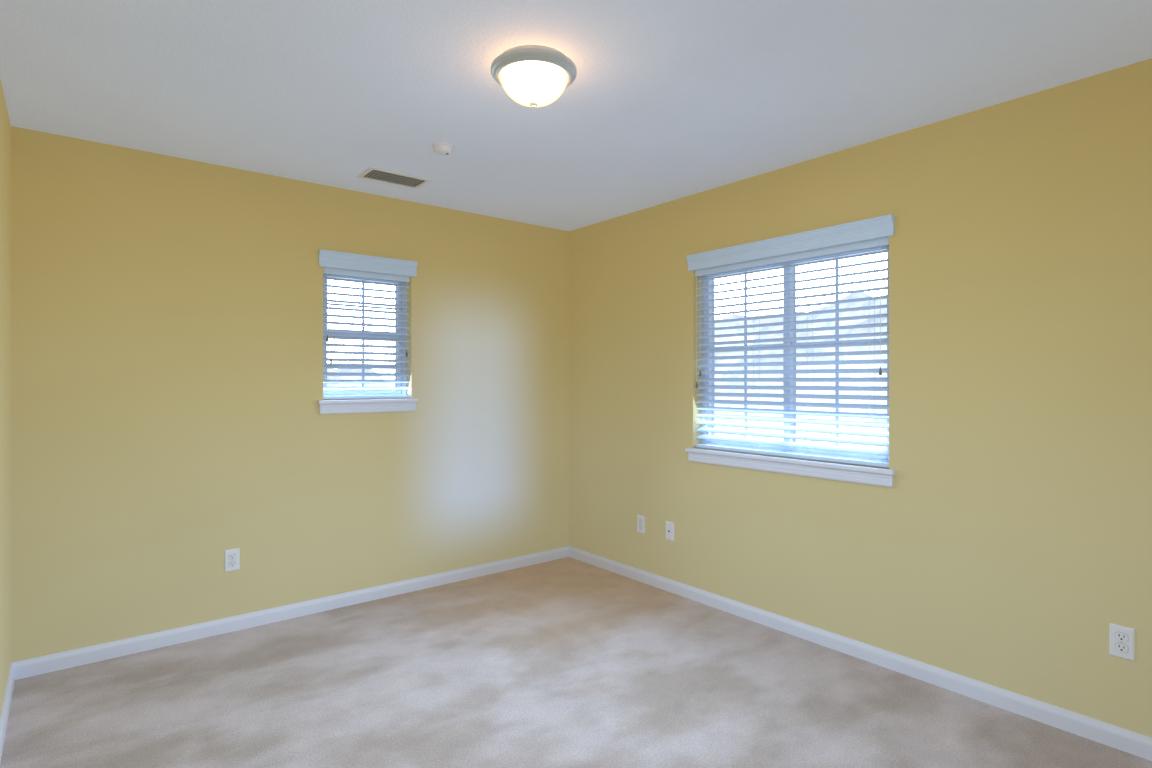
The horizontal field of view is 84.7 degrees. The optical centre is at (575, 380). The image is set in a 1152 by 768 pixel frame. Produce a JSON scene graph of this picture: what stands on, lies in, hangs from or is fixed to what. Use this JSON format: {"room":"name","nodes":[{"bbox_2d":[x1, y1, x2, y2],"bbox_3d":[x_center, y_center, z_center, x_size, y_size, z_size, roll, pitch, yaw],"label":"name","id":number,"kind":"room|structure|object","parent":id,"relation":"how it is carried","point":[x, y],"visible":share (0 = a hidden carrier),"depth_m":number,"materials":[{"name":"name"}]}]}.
{"room":"empty bedroom","nodes":[
{"label":"empty bedroom","id":0,"kind":"room"},
{"bbox_2d":[0,78,10,715],"bbox_3d":[-1.195,0.099,1.050,0.160,2.450,4.354,0,0,-39],"label":"wall","id":1,"kind":"structure","parent":0,"point":[5,394],"depth_m":2.55,"materials":[{"name":"yellow paint"}]},
{"bbox_2d":[0,661,19,761],"bbox_3d":[-1.178,1.286,1.166,0.013,0.076,4.194,0,0,-39],"label":"baseboard","id":2,"kind":"structure","parent":1,"relation":"attached to","point":[14,672],"depth_m":2.51,"materials":[{"name":"white wood"}]},
{"bbox_2d":[11,126,568,661],"bbox_3d":[-1.388,0.099,3.793,3.302,2.450,0.160,0,0,-39],"label":"wall","id":3,"kind":"structure","parent":0,"point":[175,434],"depth_m":3.37,"materials":[{"name":"yellow paint"}]},
{"bbox_2d":[225,548,239,571],"bbox_3d":[-1.817,0.949,3.340,0.070,0.115,0.008,0,0,-39],"label":"electrical outlet","id":4,"kind":"object","parent":3,"relation":"attached to","point":[232,559],"visible":1,"depth_m":3.34,"materials":[{"name":"white plastic"}]},
{"bbox_2d":[20,546,567,678],"bbox_3d":[-1.269,1.286,3.779,3.090,0.076,0.013,0,0,-39],"label":"baseboard","id":5,"kind":"structure","parent":3,"relation":"attached to","point":[109,650],"depth_m":3.41,"materials":[{"name":"white wood"}]},
{"bbox_2d":[323,275,405,399],"bbox_3d":[-1.317,-0.276,3.895,0.540,0.780,0.081,0,0,-39],"label":"window","id":6,"kind":"structure","parent":3,"relation":"in","point":[362,392],"depth_m":3.89,"materials":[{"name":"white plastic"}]},
{"bbox_2d":[318,249,417,399],"bbox_3d":[-1.256,-0.318,3.820,0.592,0.857,0.101,0,0,-39],"label":"window blind","id":7,"kind":"object","parent":6,"relation":"attached to","point":[341,264],"visible":0.88,"depth_m":3.81,"materials":[{"name":"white plastic"}]},
{"bbox_2d":[317,398,418,413],"bbox_3d":[-1.257,0.154,3.821,0.604,0.080,0.107,0,0,-39],"label":"sill","id":8,"kind":"structure","parent":3,"relation":"attached to","point":[346,406],"depth_m":3.78,"materials":[{"name":"white wood"}]},
{"bbox_2d":[0,557,1151,767],"bbox_3d":[0.041,1.384,2.148,3.462,0.120,4.514,0,0,-39],"label":"floor","id":9,"kind":"structure","parent":0,"point":[567,662],"depth_m":2.62,"materials":[{"name":"beige carpet"}]},
{"bbox_2d":[0,0,1151,230],"bbox_3d":[0.041,-1.186,2.148,3.462,0.120,4.514,0,0,-39],"label":"ceiling","id":10,"kind":"structure","parent":0,"point":[656,102],"depth_m":2.38,"materials":[{"name":"white paint"}]},
{"bbox_2d":[357,167,430,188],"bbox_3d":[-1.007,-1.122,3.512,0.345,0.008,0.200,0,0,-39],"label":"ceiling vent","id":11,"kind":"object","parent":10,"relation":"in","point":[392,177],"visible":1,"depth_m":3.50,"materials":[{"name":"white metal"}]},
{"bbox_2d":[432,142,453,154],"bbox_3d":[-0.639,-1.107,3.035,0.104,0.038,0.104,0,0,-39],"label":"smoke detector","id":12,"kind":"object","parent":10,"relation":"attached to","point":[441,148],"visible":1,"depth_m":3.01,"materials":[{"name":"white plastic"}]},
{"bbox_2d":[491,45,576,108],"bbox_3d":[-0.149,-1.045,2.242,0.304,0.162,0.304,0,0,-39],"label":"ceiling light fixture","id":13,"kind":"object","parent":10,"relation":"attached to","point":[533,76],"visible":1,"depth_m":2.16,"materials":[{"name":"white glass"}]},
{"bbox_2d":[569,58,1151,737],"bbox_3d":[1.326,0.099,3.185,0.160,2.450,4.514,0,0,-39],"label":"wall","id":14,"kind":"structure","parent":0,"point":[999,534],"depth_m":2.70,"materials":[{"name":"yellow paint"}]},
{"bbox_2d":[637,515,644,533],"bbox_3d":[0.426,0.947,4.167,0.008,0.115,0.070,0,0,-39],"label":"electrical outlet","id":15,"kind":"object","parent":14,"relation":"attached to","point":[640,523],"visible":1,"depth_m":4.16,"materials":[{"name":"white plastic"}]},
{"bbox_2d":[666,521,673,540],"bbox_3d":[0.586,0.945,3.965,0.013,0.115,0.070,0,0,-39],"label":"jack","id":16,"kind":"object","parent":14,"relation":"attached to","point":[669,530],"visible":1,"depth_m":3.96,"materials":[{"name":"white plastic"}]},
{"bbox_2d":[685,448,895,487],"bbox_3d":[1.090,0.449,3.380,0.107,0.080,1.234,0,0,-39],"label":"sill","id":17,"kind":"structure","parent":14,"relation":"attached to","point":[877,476],"depth_m":3.25,"materials":[{"name":"white wood"}]},
{"bbox_2d":[701,247,888,461],"bbox_3d":[1.164,-0.134,3.440,0.081,1.085,1.170,0,0,-39],"label":"window","id":18,"kind":"structure","parent":14,"relation":"in","point":[870,457],"depth_m":3.42,"materials":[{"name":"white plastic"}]},
{"bbox_2d":[686,214,894,467],"bbox_3d":[1.090,-0.175,3.380,0.101,1.162,1.222,0,0,-39],"label":"window blind","id":19,"kind":"object","parent":18,"relation":"attached to","point":[862,235],"visible":0.92,"depth_m":3.30,"materials":[{"name":"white plastic"}]},
{"bbox_2d":[568,546,1151,760],"bbox_3d":[1.259,1.286,3.131,0.013,0.076,4.194,0,0,-39],"label":"baseboard","id":20,"kind":"structure","parent":14,"relation":"attached to","point":[1120,738],"depth_m":2.82,"materials":[{"name":"white wood"}]},
{"bbox_2d":[1109,623,1134,660],"bbox_3d":[1.958,0.939,2.267,0.008,0.115,0.070,0,0,-39],"label":"electrical outlet","id":21,"kind":"object","parent":14,"relation":"attached to","point":[1121,641],"visible":1,"depth_m":2.27,"materials":[{"name":"white plastic"}]},
{"label":"outside","id":22,"kind":"structure","parent":0,"visible":0},
{"bbox_3d":[0.000,4.424,0.000,300.000,0.200,300.000,0,0,-39],"label":"ground","id":23,"kind":"structure","parent":22,"visible":0},
{"bbox_2d":[327,369,392,390],"bbox_3d":[-9.714,1.838,26.329,4.590,5.010,5.061,0,0,-39],"label":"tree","id":24,"kind":"object","parent":23,"relation":"on","point":[356,378],"depth_m":25.38,"materials":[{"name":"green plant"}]},
{"bbox_2d":[715,351,755,438],"bbox_3d":[3.307,1.743,16.217,3.832,5.191,4.253,0,0,-39],"label":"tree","id":25,"kind":"object","parent":23,"relation":"on","point":[738,353],"depth_m":15.40,"materials":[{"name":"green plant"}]},
{"bbox_2d":[715,313,797,351],"bbox_3d":[8.432,0.849,24.780,6.305,6.997,6.213,0,0,-39],"label":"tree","id":26,"kind":"object","parent":23,"relation":"on","point":[750,337],"depth_m":23.91,"materials":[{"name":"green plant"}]},
{"bbox_2d":[715,311,844,446],"bbox_3d":[8.591,0.224,40.326,13.200,8.200,13.200,0,0,-39],"label":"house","id":27,"kind":"structure","parent":23,"relation":"on","point":[761,321],"depth_m":35.88,"materials":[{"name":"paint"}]},
{"bbox_2d":[715,331,886,449],"bbox_3d":[5.920,1.606,13.943,5.097,5.470,5.091,0,0,-39],"label":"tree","id":28,"kind":"object","parent":23,"relation":"on","point":[819,358],"depth_m":12.90,"materials":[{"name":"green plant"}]},
{"bbox_2d":[750,292,886,353],"bbox_3d":[8.695,0.819,19.257,5.432,7.037,7.262,0,0,-39],"label":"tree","id":29,"kind":"object","parent":23,"relation":"on","point":[841,314],"depth_m":18.25,"materials":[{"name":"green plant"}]},
{"bbox_2d":[842,317,886,440],"bbox_3d":[6.652,1.441,10.477,5.032,5.792,4.361,0,0,-39],"label":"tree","id":30,"kind":"object","parent":23,"relation":"on","point":[865,348],"depth_m":11.12,"materials":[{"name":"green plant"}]}
]}

